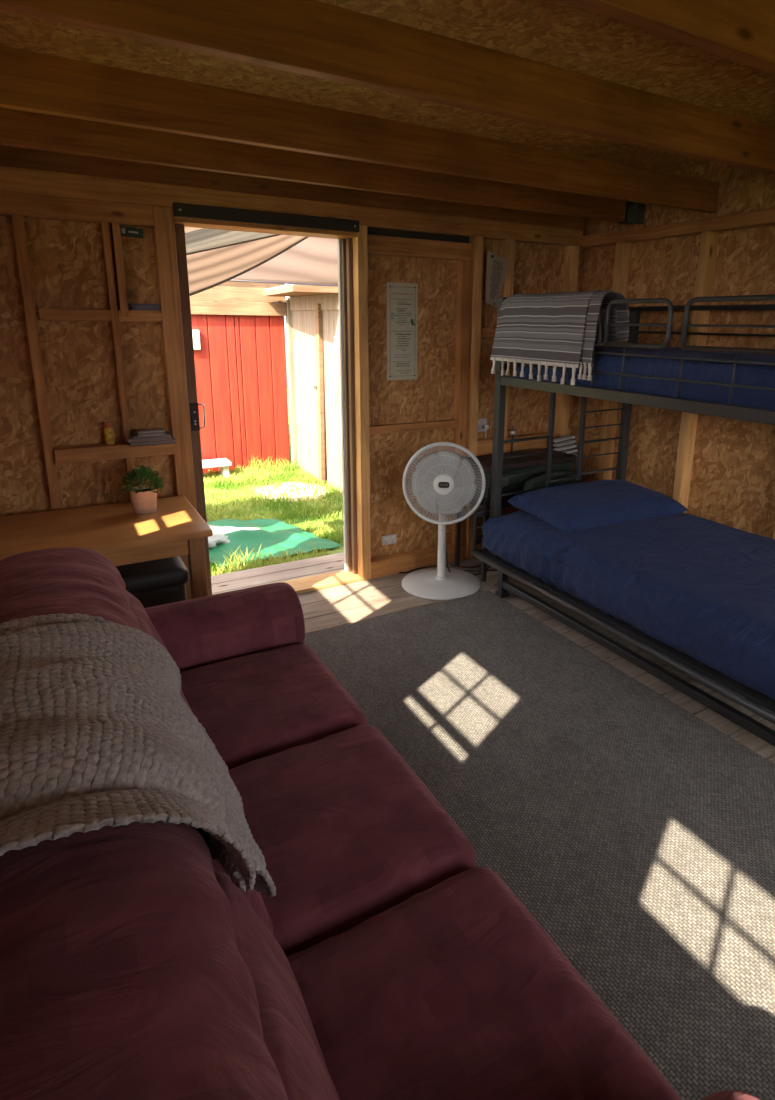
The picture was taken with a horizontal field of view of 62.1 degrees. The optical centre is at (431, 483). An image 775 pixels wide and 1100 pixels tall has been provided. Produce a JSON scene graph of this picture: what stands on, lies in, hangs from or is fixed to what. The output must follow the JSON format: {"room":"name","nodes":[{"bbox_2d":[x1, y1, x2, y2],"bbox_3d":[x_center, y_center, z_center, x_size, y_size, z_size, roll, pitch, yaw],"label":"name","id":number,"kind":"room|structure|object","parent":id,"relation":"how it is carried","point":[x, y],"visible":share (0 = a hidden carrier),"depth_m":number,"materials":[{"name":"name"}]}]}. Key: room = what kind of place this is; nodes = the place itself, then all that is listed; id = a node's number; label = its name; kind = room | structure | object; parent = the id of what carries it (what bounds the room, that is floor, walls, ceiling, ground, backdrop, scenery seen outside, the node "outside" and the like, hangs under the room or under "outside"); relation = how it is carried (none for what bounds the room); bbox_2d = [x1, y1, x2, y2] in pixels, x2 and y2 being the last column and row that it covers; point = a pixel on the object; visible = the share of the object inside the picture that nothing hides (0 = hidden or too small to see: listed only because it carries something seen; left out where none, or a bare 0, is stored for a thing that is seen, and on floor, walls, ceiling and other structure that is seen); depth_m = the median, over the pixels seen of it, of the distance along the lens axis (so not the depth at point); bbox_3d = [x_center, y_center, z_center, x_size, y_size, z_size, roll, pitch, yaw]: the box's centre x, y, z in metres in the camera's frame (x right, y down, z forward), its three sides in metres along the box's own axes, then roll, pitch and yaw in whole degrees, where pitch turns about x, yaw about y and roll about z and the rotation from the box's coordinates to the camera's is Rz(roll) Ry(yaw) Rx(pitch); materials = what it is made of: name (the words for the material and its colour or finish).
{"room":"cabin bunk room","nodes":[
{"label":"cabin bunk room","id":0,"kind":"room"},
{"bbox_2d":[0,216,585,557],"bbox_3d":[-0.551,-0.546,3.574,3.570,2.360,0.090,-8,16,-30],"label":"wall","id":1,"kind":"structure","parent":0,"point":[67,265],"depth_m":3.02,"materials":[{"name":"brown wood"}]},
{"bbox_2d":[11,215,61,510],"bbox_3d":[-1.716,-0.177,2.867,0.040,1.900,0.060,-8,16,-30],"label":"trim","id":2,"kind":"structure","parent":1,"relation":"attached to","point":[17,221],"depth_m":2.75,"materials":[{"name":"brown wood"}]},
{"bbox_2d":[38,308,111,320],"bbox_3d":[-1.564,-0.740,2.816,0.278,0.050,0.055,-8,16,-30],"label":"trim","id":3,"kind":"structure","parent":1,"relation":"attached to","point":[47,314],"depth_m":2.79,"materials":[{"name":"brown wood"}]},
{"bbox_2d":[0,192,153,227],"bbox_3d":[-1.638,-1.148,2.662,0.890,0.085,0.060,-8,16,-30],"label":"trim","id":4,"kind":"structure","parent":1,"relation":"attached to","point":[25,205],"depth_m":2.71,"materials":[{"name":"brown wood"}]},
{"bbox_2d":[54,442,174,463],"bbox_3d":[-1.475,-0.153,2.999,0.500,0.065,0.095,-8,16,-30],"label":"shelf","id":5,"kind":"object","parent":1,"relation":"attached to","point":[119,450],"depth_m":2.94,"materials":[{"name":"brown wood"}]},
{"bbox_2d":[104,422,114,444],"bbox_3d":[-1.493,-0.233,2.967,0.042,0.104,0.042,-8,16,-30],"label":"bottle","id":6,"kind":"object","parent":5,"relation":"on","point":[109,437],"visible":1,"depth_m":2.95,"materials":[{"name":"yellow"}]},
{"bbox_2d":[127,437,175,446],"bbox_3d":[-1.315,-0.198,3.010,0.199,0.020,0.102,-8,16,-30],"label":"magazine","id":7,"kind":"object","parent":5,"relation":"on","point":[133,444],"visible":0.68,"depth_m":2.97,"materials":[{"name":"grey paper"}]},
{"bbox_2d":[126,434,172,442],"bbox_3d":[-1.320,-0.213,2.998,0.193,0.016,0.107,-8,16,-30],"label":"magazine","id":8,"kind":"object","parent":7,"relation":"on","point":[129,439],"visible":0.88,"depth_m":2.96,"materials":[{"name":"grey paper"}]},
{"bbox_2d":[130,431,170,438],"bbox_3d":[-1.317,-0.228,3.005,0.165,0.009,0.086,-8,17,-32],"label":"magazine","id":9,"kind":"object","parent":8,"relation":"on","point":[167,433],"visible":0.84,"depth_m":2.98,"materials":[{"name":"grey paper"}]},
{"bbox_2d":[136,428,165,436],"bbox_3d":[-1.308,-0.238,2.987,0.115,0.019,0.080,-8,16,-30],"label":"booklet","id":10,"kind":"object","parent":9,"relation":"on","point":[160,431],"visible":1,"depth_m":2.96,"materials":[{"name":"grey paper"}]},
{"bbox_2d":[100,222,135,501],"bbox_3d":[-1.439,-0.255,3.017,0.028,1.985,0.058,-8,16,-30],"label":"trim","id":11,"kind":"structure","parent":1,"relation":"attached to","point":[105,233],"depth_m":2.89,"materials":[{"name":"brown wood"}]},
{"bbox_2d":[111,223,128,315],"bbox_3d":[-1.392,-0.951,2.863,0.032,0.390,0.062,-8,16,-30],"label":"trim","id":12,"kind":"structure","parent":1,"relation":"attached to","point":[115,227],"depth_m":2.84,"materials":[{"name":"brown wood"}]},
{"bbox_2d":[120,226,143,237],"bbox_3d":[-1.341,-1.123,2.866,0.099,0.044,0.034,-8,16,-30],"label":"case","id":13,"kind":"object","parent":1,"relation":"attached to","point":[125,231],"visible":0.85,"depth_m":2.86,"materials":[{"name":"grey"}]},
{"bbox_2d":[118,310,161,321],"bbox_3d":[-1.341,-0.770,2.945,0.184,0.050,0.055,-8,16,-30],"label":"trim","id":14,"kind":"structure","parent":1,"relation":"attached to","point":[134,315],"depth_m":2.93,"materials":[{"name":"brown wood"}]},
{"bbox_2d":[129,303,159,310],"bbox_3d":[-1.318,-0.810,2.947,0.127,0.029,0.052,-8,16,-30],"label":"flat box","id":15,"kind":"object","parent":14,"relation":"on","point":[155,307],"visible":0.98,"depth_m":2.93,"materials":[{"name":"grey"}]},
{"bbox_2d":[152,206,196,510],"bbox_3d":[-1.229,-0.282,3.133,0.085,1.985,0.068,-8,16,-30],"label":"trim","id":16,"kind":"structure","parent":1,"relation":"attached to","point":[164,239],"depth_m":3.02,"materials":[{"name":"brown wood"}]},
{"bbox_2d":[174,224,211,594],"bbox_3d":[-1.553,-0.256,3.021,0.952,1.920,0.055,-8,16,-30],"label":"door","id":17,"kind":"structure","parent":1,"relation":"in","point":[193,403],"depth_m":3.16,"materials":[{"name":"brown wood"}]},
{"bbox_2d":[173,212,356,238],"bbox_3d":[-0.814,-1.282,3.181,0.905,0.058,0.158,-8,16,-30],"label":"trim","id":18,"kind":"structure","parent":1,"relation":"attached to","point":[187,222],"depth_m":3.13,"materials":[{"name":"brown wood"}]},
{"bbox_2d":[173,202,358,232],"bbox_3d":[-0.766,-1.281,3.099,0.905,0.056,0.027,-8,16,-30],"label":"track bar","id":19,"kind":"object","parent":1,"relation":"attached to","point":[179,209],"visible":1,"depth_m":3.07,"materials":[{"name":"black metal"}]},
{"bbox_2d":[0,166,582,245],"bbox_3d":[-0.534,-1.380,3.273,3.450,0.095,0.068,-8,16,-30],"label":"trim","id":20,"kind":"structure","parent":1,"relation":"attached to","point":[12,179],"depth_m":3.07,"materials":[{"name":"brown wood"}]},
{"bbox_2d":[0,145,584,230],"bbox_3d":[-0.522,-1.510,3.263,3.490,0.158,0.040,-8,16,-30],"label":"trim","id":21,"kind":"structure","parent":1,"relation":"attached to","point":[10,156],"depth_m":3.07,"materials":[{"name":"brown wood"}]},
{"bbox_2d":[284,570,361,593],"bbox_3d":[-0.843,0.603,3.659,0.902,0.022,0.168,-8,16,-30],"label":"threshold","id":22,"kind":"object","parent":1,"relation":"attached to","point":[312,583],"depth_m":3.75,"materials":[{"name":"brown wood"}]},
{"bbox_2d":[337,239,347,570],"bbox_3d":[-0.494,-0.392,3.688,0.048,1.907,0.025,-8,16,-30],"label":"trim","id":23,"kind":"structure","parent":1,"relation":"attached to","point":[339,241],"depth_m":3.65,"materials":[{"name":"grey wood"}]},
{"bbox_2d":[342,239,351,571],"bbox_3d":[-0.476,-0.388,3.673,0.034,1.907,0.019,-8,16,-30],"label":"trim","id":24,"kind":"structure","parent":1,"relation":"attached to","point":[344,268],"depth_m":3.64,"materials":[{"name":"brown wood"}]},
{"bbox_2d":[346,238,357,574],"bbox_3d":[-0.450,-0.379,3.640,0.022,1.907,0.035,-8,16,-30],"label":"trim","id":25,"kind":"structure","parent":1,"relation":"attached to","point":[349,255],"depth_m":3.60,"materials":[{"name":"brown wood"}]},
{"bbox_2d":[352,225,370,580],"bbox_3d":[-0.413,-0.401,3.653,0.057,1.985,0.162,-8,16,-30],"label":"trim","id":26,"kind":"structure","parent":1,"relation":"attached to","point":[359,243],"depth_m":3.57,"materials":[{"name":"brown wood"}]},
{"bbox_2d":[382,534,396,544],"bbox_3d":[-0.258,0.345,3.923,0.100,0.058,0.013,-8,16,-30],"label":"wall socket","id":27,"kind":"object","parent":1,"relation":"attached to","point":[388,539],"visible":1,"depth_m":3.92,"materials":[{"name":"grey plastic"}]},
{"bbox_2d":[387,282,417,379],"bbox_3d":[-0.165,-0.866,3.670,0.198,0.540,0.008,-8,16,-30],"label":"poster","id":28,"kind":"object","parent":1,"relation":"attached to","point":[402,298],"visible":1,"depth_m":3.67,"materials":[{"name":"beige paper"}]},
{"bbox_2d":[369,419,457,434],"bbox_3d":[-0.110,-0.337,3.813,0.610,0.046,0.052,-8,16,-30],"label":"trim","id":29,"kind":"structure","parent":1,"relation":"attached to","point":[451,423],"depth_m":3.79,"materials":[{"name":"brown wood"}]},
{"bbox_2d":[371,543,463,578],"bbox_3d":[-0.091,0.478,4.027,0.670,0.105,0.068,-8,16,-30],"label":"trim","id":30,"kind":"structure","parent":1,"relation":"attached to","point":[391,564],"depth_m":3.96,"materials":[{"name":"brown wood"}]},
{"bbox_2d":[367,227,468,242],"bbox_3d":[-0.076,-1.380,3.576,0.670,0.040,0.030,-8,16,-30],"label":"trim","id":31,"kind":"structure","parent":1,"relation":"attached to","point":[370,231],"depth_m":3.56,"materials":[{"name":"black"}]},
{"bbox_2d":[367,234,471,260],"bbox_3d":[-0.069,-1.313,3.581,0.670,0.093,0.058,-8,16,-30],"label":"trim","id":32,"kind":"structure","parent":1,"relation":"attached to","point":[377,244],"depth_m":3.55,"materials":[{"name":"brown wood"}]},
{"bbox_2d":[451,260,470,544],"bbox_3d":[0.180,-0.456,3.958,0.060,1.747,0.056,-8,16,-30],"label":"trim","id":33,"kind":"structure","parent":1,"relation":"attached to","point":[463,266],"depth_m":3.86,"materials":[{"name":"brown wood"}]},
{"bbox_2d":[463,236,483,558],"bbox_3d":[0.253,-0.476,3.988,0.048,1.985,0.072,-8,16,-30],"label":"trim","id":34,"kind":"structure","parent":1,"relation":"attached to","point":[478,241],"depth_m":3.89,"materials":[{"name":"brown wood"}]},
{"bbox_2d":[474,540,481,557],"bbox_3d":[0.592,0.396,4.424,0.771,0.090,0.068,-8,16,-30],"label":"trim","id":35,"kind":"structure","parent":1,"relation":"attached to","point":[478,542],"depth_m":4.22,"materials":[{"name":"brown wood"}]},
{"bbox_2d":[478,418,486,431],"bbox_3d":[0.318,-0.370,4.081,0.085,0.085,0.013,-8,16,-30],"label":"wall socket","id":36,"kind":"object","parent":1,"relation":"attached to","point":[483,421],"visible":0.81,"depth_m":4.08,"materials":[{"name":"grey plastic"}]},
{"bbox_2d":[482,425,488,438],"bbox_3d":[0.343,-0.329,4.080,0.033,0.088,0.037,-8,16,-30],"label":"plug","id":37,"kind":"object","parent":36,"relation":"in","point":[486,427],"visible":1,"depth_m":4.06,"materials":[{"name":"white plastic"}]},
{"bbox_2d":[481,328,495,335],"bbox_3d":[0.349,-0.929,3.936,0.168,0.050,0.060,-8,16,-30],"label":"trim","id":38,"kind":"structure","parent":1,"relation":"attached to","point":[484,331],"depth_m":3.90,"materials":[{"name":"brown wood"}]},
{"bbox_2d":[485,250,508,306],"bbox_3d":[0.396,-1.220,3.839,0.165,0.323,0.010,-8,16,-30],"label":"notice sheet","id":39,"kind":"object","parent":1,"relation":"attached to","point":[496,268],"visible":1,"depth_m":3.83,"materials":[{"name":"paper"}]},
{"bbox_2d":[493,239,514,437],"bbox_3d":[0.452,-0.881,4.007,0.068,1.205,0.068,-8,16,-30],"label":"trim","id":40,"kind":"structure","parent":1,"relation":"attached to","point":[507,247],"depth_m":3.88,"materials":[{"name":"brown wood"}]},
{"bbox_2d":[509,429,516,451],"bbox_3d":[0.525,-0.223,4.149,0.054,0.257,0.054,-8,16,-30],"label":"light","id":41,"kind":"object","parent":1,"relation":"attached to","point":[512,432],"visible":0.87,"depth_m":4.11,"materials":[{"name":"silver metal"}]},
{"bbox_2d":[477,432,559,455],"bbox_3d":[0.565,-0.264,4.236,0.688,0.100,0.068,-8,16,-30],"label":"trim","id":42,"kind":"structure","parent":1,"relation":"attached to","point":[484,446],"depth_m":4.20,"materials":[{"name":"brown wood"}]},
{"bbox_2d":[554,246,579,436],"bbox_3d":[0.894,-0.561,4.360,0.068,1.985,0.068,-8,16,-30],"label":"trim","id":43,"kind":"structure","parent":1,"relation":"attached to","point":[571,258],"depth_m":4.16,"materials":[{"name":"brown wood"}]},
{"bbox_2d":[0,0,774,171],"bbox_3d":[0.679,-1.208,1.375,4.050,0.030,5.120,-8,16,-30],"label":"ceiling","id":44,"kind":"structure","parent":0,"point":[556,33],"depth_m":2.12,"materials":[{"name":"brown wood"}]},
{"bbox_2d":[297,557,774,763],"bbox_3d":[0.634,1.103,1.899,3.570,0.051,4.822,-8,16,-30],"label":"floor","id":45,"kind":"structure","parent":0,"point":[336,606],"depth_m":3.36,"materials":[{"name":"brown wood"}]},
{"bbox_2d":[0,495,212,599],"bbox_3d":[-1.412,0.490,2.772,0.817,0.660,0.620,-8,16,-30],"label":"desk","id":46,"kind":"object","parent":45,"relation":"on","point":[114,531],"visible":0.62,"depth_m":2.64,"materials":[{"name":"brown wood"}]},
{"bbox_2d":[120,465,163,513],"bbox_3d":[-1.283,0.025,2.849,0.184,0.208,0.185,-8,16,-30],"label":"potted plant","id":47,"kind":"object","parent":46,"relation":"on","point":[144,498],"visible":1,"depth_m":2.82,"materials":[{"name":"plant"}]},
{"bbox_2d":[115,556,188,607],"bbox_3d":[-1.374,0.590,2.748,0.625,0.478,0.309,-8,16,-30],"label":"ottoman","id":48,"kind":"object","parent":45,"relation":"on","point":[160,581],"visible":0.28,"depth_m":2.70,"materials":[{"name":"black leather"}]},
{"bbox_2d":[402,442,489,599],"bbox_3d":[0.154,0.165,3.729,0.694,0.864,0.464,-8,16,-30],"label":"pedestal fan","id":49,"kind":"object","parent":45,"relation":"on","point":[440,582],"visible":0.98,"depth_m":3.55,"materials":[{"name":"grey plastic"}]},
{"bbox_2d":[399,565,497,572],"bbox_3d":[0.150,0.532,3.997,0.713,0.010,0.137,-2,14,-11],"label":"lead","id":50,"kind":"object","parent":45,"relation":"on","point":[432,565],"visible":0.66,"depth_m":4.00,"materials":[{"name":"black"}]},
{"bbox_2d":[455,448,576,581],"bbox_3d":[0.545,0.173,4.054,0.730,0.700,0.320,-8,16,-30],"label":"desk","id":51,"kind":"object","parent":45,"relation":"on","point":[561,461],"visible":0.44,"depth_m":3.85,"materials":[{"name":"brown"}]},
{"bbox_2d":[523,471,582,492],"bbox_3d":[0.745,0.130,3.929,0.460,0.411,0.115,-8,16,-30],"label":"canvas bag","id":52,"kind":"object","parent":51,"relation":"on","point":[538,481],"visible":0.23,"depth_m":3.84,"materials":[{"name":"grey"}]},
{"bbox_2d":[553,435,577,455],"bbox_3d":[0.890,-0.236,4.301,0.192,0.160,0.091,-8,16,-30],"label":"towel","id":53,"kind":"object","parent":51,"relation":"on","point":[564,444],"visible":0.63,"depth_m":4.29,"materials":[{"name":"white fabric"}]},
{"bbox_2d":[304,590,774,1099],"bbox_3d":[0.406,1.128,1.660,1.995,0.011,3.662,-8,16,-30],"label":"rug","id":54,"kind":"object","parent":45,"relation":"on","point":[638,834],"visible":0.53,"depth_m":2.04,"materials":[{"name":"grey carpet"}]},
{"bbox_2d":[0,547,761,1099],"bbox_3d":[-0.417,0.755,1.309,0.938,0.845,2.083,-8,16,-30],"label":"sofa","id":55,"kind":"object","parent":54,"relation":"on","point":[383,963],"visible":0.74,"depth_m":0.97,"materials":[{"name":"red fabric"}]},
{"bbox_2d":[0,613,275,897],"bbox_3d":[-0.610,0.488,1.097,0.532,0.327,0.731,-8,16,-30],"label":"knitted throw","id":56,"kind":"object","parent":55,"relation":"on","point":[97,729],"visible":1,"depth_m":0.98,"materials":[{"name":"grey fabric"}]},
{"bbox_2d":[180,643,366,769],"bbox_3d":[-0.539,0.687,1.861,0.584,0.193,0.520,-8,16,-30],"label":"seat cushion","id":57,"kind":"object","parent":55,"relation":"on","point":[254,701],"depth_m":1.81,"materials":[{"name":"red fabric"}]},
{"bbox_2d":[228,724,475,956],"bbox_3d":[-0.271,0.802,1.423,0.584,0.191,0.544,-8,16,-30],"label":"seat cushion","id":58,"kind":"object","parent":55,"relation":"on","point":[346,832],"depth_m":1.35,"materials":[{"name":"red fabric"}]},
{"bbox_2d":[287,867,680,1099],"bbox_3d":[0.003,0.918,0.976,0.584,0.192,0.541,-8,16,-30],"label":"seat cushion","id":59,"kind":"object","parent":55,"relation":"on","point":[442,984],"depth_m":1.00,"materials":[{"name":"red fabric"}]},
{"bbox_2d":[471,294,774,746],"bbox_3d":[1.226,-0.002,2.888,1.104,1.628,2.060,-8,16,-30],"label":"bunk bed","id":60,"kind":"object","parent":45,"relation":"on","point":[625,631],"visible":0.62,"depth_m":2.73,"materials":[{"name":"grey metal"}]},
{"bbox_2d":[490,290,628,384],"bbox_3d":[0.580,-0.694,3.037,0.228,0.406,0.727,-8,16,-30],"label":"blanket","id":61,"kind":"object","parent":60,"relation":"hanging from","point":[559,329],"visible":0.99,"depth_m":2.90,"materials":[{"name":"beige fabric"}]},
{"bbox_2d":[481,511,774,700],"bbox_3d":[1.198,0.420,3.002,1.088,0.277,2.026,-8,16,-30],"label":"duvet","id":62,"kind":"object","parent":60,"relation":"on","point":[702,588],"visible":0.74,"depth_m":2.73,"materials":[{"name":"blue fabric"}]},
{"bbox_2d":[507,479,687,531],"bbox_3d":[0.911,0.106,3.516,0.860,0.156,0.499,-7,16,-27],"label":"pillow","id":63,"kind":"object","parent":62,"relation":"on","point":[583,505],"visible":0.94,"depth_m":3.37,"materials":[{"name":"blue fabric"}]},
{"bbox_2d":[513,345,774,409],"bbox_3d":[1.280,-0.471,2.775,0.919,0.200,1.920,-8,16,-30],"label":"mattress","id":64,"kind":"object","parent":60,"relation":"on","point":[709,371],"visible":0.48,"depth_m":2.47,"materials":[{"name":"blue fabric"}]},
{"bbox_2d":[571,162,774,538],"bbox_3d":[2.164,-0.247,2.534,0.040,2.360,4.720,-8,16,-30],"label":"wall","id":65,"kind":"structure","parent":0,"point":[732,483],"depth_m":3.55,"materials":[{"name":"brown wood"}]},
{"bbox_2d":[597,242,630,479],"bbox_3d":[1.150,-0.537,4.102,0.080,1.890,0.050,-8,16,-30],"label":"trim","id":66,"kind":"structure","parent":65,"relation":"attached to","point":[623,249],"depth_m":4.09,"materials":[{"name":"brown wood"}]},
{"bbox_2d":[580,208,774,248],"bbox_3d":[2.147,-1.067,2.257,0.080,0.065,4.630,-8,16,-30],"label":"trim","id":67,"kind":"structure","parent":65,"relation":"attached to","point":[760,218],"depth_m":3.46,"materials":[{"name":"brown wood"}]},
{"bbox_2d":[673,231,718,512],"bbox_3d":[1.456,-0.407,3.603,0.080,1.890,0.050,-8,16,-30],"label":"trim","id":68,"kind":"structure","parent":65,"relation":"attached to","point":[706,263],"depth_m":3.49,"materials":[{"name":"brown wood"}]},
{"bbox_3d":[-0.902,0.157,0.762,0.030,2.360,4.720,-8,16,-30],"label":"wall","id":69,"kind":"structure","parent":0,"visible":0},
{"bbox_2d":[0,107,625,221],"bbox_3d":[-0.298,-1.408,2.900,3.490,0.148,0.042,-8,16,-30],"label":"beam","id":70,"kind":"structure","parent":69,"relation":"attached to","point":[18,128],"depth_m":2.67,"materials":[{"name":"brown wood"}]},
{"bbox_2d":[0,46,719,212],"bbox_3d":[-0.026,-1.302,2.493,3.530,0.148,0.042,-8,16,-30],"label":"beam","id":71,"kind":"structure","parent":69,"relation":"attached to","point":[30,81],"depth_m":2.23,"materials":[{"name":"brown wood"}]},
{"bbox_2d":[0,0,774,174],"bbox_3d":[0.340,-1.147,1.895,3.530,0.148,0.042,-8,16,-30],"label":"beam","id":72,"kind":"structure","parent":69,"relation":"attached to","point":[314,38],"depth_m":1.65,"materials":[{"name":"brown wood"}]},
{"bbox_2d":[618,201,643,224],"bbox_3d":[1.166,-1.581,3.741,0.115,0.127,0.084,-8,16,-30],"label":"trim","id":73,"kind":"structure","parent":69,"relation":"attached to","point":[634,211],"depth_m":3.71,"materials":[{"name":"grey metal"}]},
{"bbox_2d":[559,0,774,74],"bbox_3d":[0.652,-1.014,1.386,3.530,0.148,0.042,-8,16,-30],"label":"ceiling beam","id":74,"kind":"structure","parent":69,"relation":"attached to","point":[742,31],"depth_m":1.34,"materials":[{"name":"brown wood"}]},
{"label":"outside","id":75,"kind":"structure","parent":0,"visible":0},
{"bbox_2d":[203,388,343,575],"bbox_3d":[-3.975,-0.561,8.758,18.000,0.081,12.000,-8,16,-30],"label":"ground","id":76,"kind":"structure","parent":75,"point":[301,491],"depth_m":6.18,"materials":[{"name":"green plant"}]},
{"bbox_2d":[202,458,231,477],"bbox_3d":[-2.473,-0.114,6.744,0.680,0.205,0.240,-8,16,-30],"label":"bench","id":77,"kind":"object","parent":76,"relation":"on","point":[223,463],"visible":0.34,"depth_m":6.80,"materials":[{"name":"grey stone"}]},
{"bbox_2d":[190,281,289,473],"bbox_3d":[-3.766,-1.166,6.951,4.300,2.170,1.880,-8,16,-30],"label":"shed","id":78,"kind":"object","parent":76,"relation":"on","point":[240,363],"visible":0.22,"depth_m":6.96,"materials":[{"name":"red wood"}]},
{"bbox_2d":[192,330,200,349],"bbox_3d":[-2.454,-1.479,6.608,0.125,0.200,0.054,-8,16,-30],"label":"wall box","id":79,"kind":"object","parent":78,"relation":"attached to","point":[196,335],"visible":0.53,"depth_m":6.60,"materials":[{"name":"white plastic"}]},
{"bbox_2d":[223,546,267,571],"bbox_3d":[-1.271,0.518,4.343,0.316,0.161,0.387,-8,16,-30],"label":"weeds","id":80,"kind":"object","parent":76,"relation":"on","point":[238,557],"visible":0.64,"depth_m":4.36,"materials":[{"name":"green plant"}]},
{"bbox_2d":[207,518,340,565],"bbox_3d":[-1.522,0.360,5.010,0.879,0.106,1.582,-12,19,-42],"label":"tarp","id":81,"kind":"object","parent":76,"relation":"on","point":[274,535],"visible":0.59,"depth_m":4.79,"materials":[{"name":"green plastic"}]},
{"bbox_2d":[208,525,260,548],"bbox_3d":[-1.586,0.386,4.846,0.617,0.113,0.480,-8,16,-30],"label":"sheet","id":82,"kind":"object","parent":81,"relation":"on","point":[218,537],"visible":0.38,"depth_m":4.81,"materials":[{"name":"white fabric"}]},
{"bbox_2d":[247,455,301,474],"bbox_3d":[-1.782,-0.238,7.130,0.695,0.255,0.482,-8,16,-30],"label":"weeds","id":83,"kind":"object","parent":76,"relation":"on","point":[280,466],"visible":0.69,"depth_m":7.12,"materials":[{"name":"green plant"}]},
{"bbox_2d":[211,552,343,594],"bbox_3d":[-0.681,0.604,4.131,4.000,0.135,0.408,-8,16,-30],"label":"deck","id":84,"kind":"object","parent":76,"relation":"on","point":[227,582],"visible":0.13,"depth_m":4.00,"materials":[{"name":"grey wood"}]},
{"bbox_2d":[262,284,342,491],"bbox_3d":[-0.480,-1.019,6.862,2.370,2.015,1.957,-8,16,-30],"label":"shed","id":85,"kind":"object","parent":76,"relation":"on","point":[312,318],"visible":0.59,"depth_m":6.59,"materials":[{"name":"beige wood"}]},
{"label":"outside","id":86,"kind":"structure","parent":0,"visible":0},
{"bbox_2d":[185,227,307,295],"bbox_3d":[-2.440,-1.016,3.896,4.002,1.648,1.768,-8,16,-30],"label":"cloth","id":87,"kind":"object","parent":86,"point":[209,269],"visible":0.17,"depth_m":4.29,"materials":[{"name":"white fabric"}]},
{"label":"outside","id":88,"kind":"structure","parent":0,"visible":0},
{"bbox_2d":[229,237,337,286],"bbox_3d":[-0.997,-1.831,4.879,1.117,0.604,0.519,-4,15,-19],"label":"cloth","id":89,"kind":"object","parent":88,"point":[313,261],"visible":0.32,"depth_m":5.03,"materials":[{"name":"white fabric"}]},
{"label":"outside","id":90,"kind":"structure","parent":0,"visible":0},
{"bbox_2d":[185,228,279,254],"bbox_3d":[-1.088,-1.403,3.565,0.916,0.368,0.210,-7,16,-27],"label":"cloth","id":91,"kind":"object","parent":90,"point":[204,239],"visible":0.43,"depth_m":3.56,"materials":[{"name":"white fabric"}]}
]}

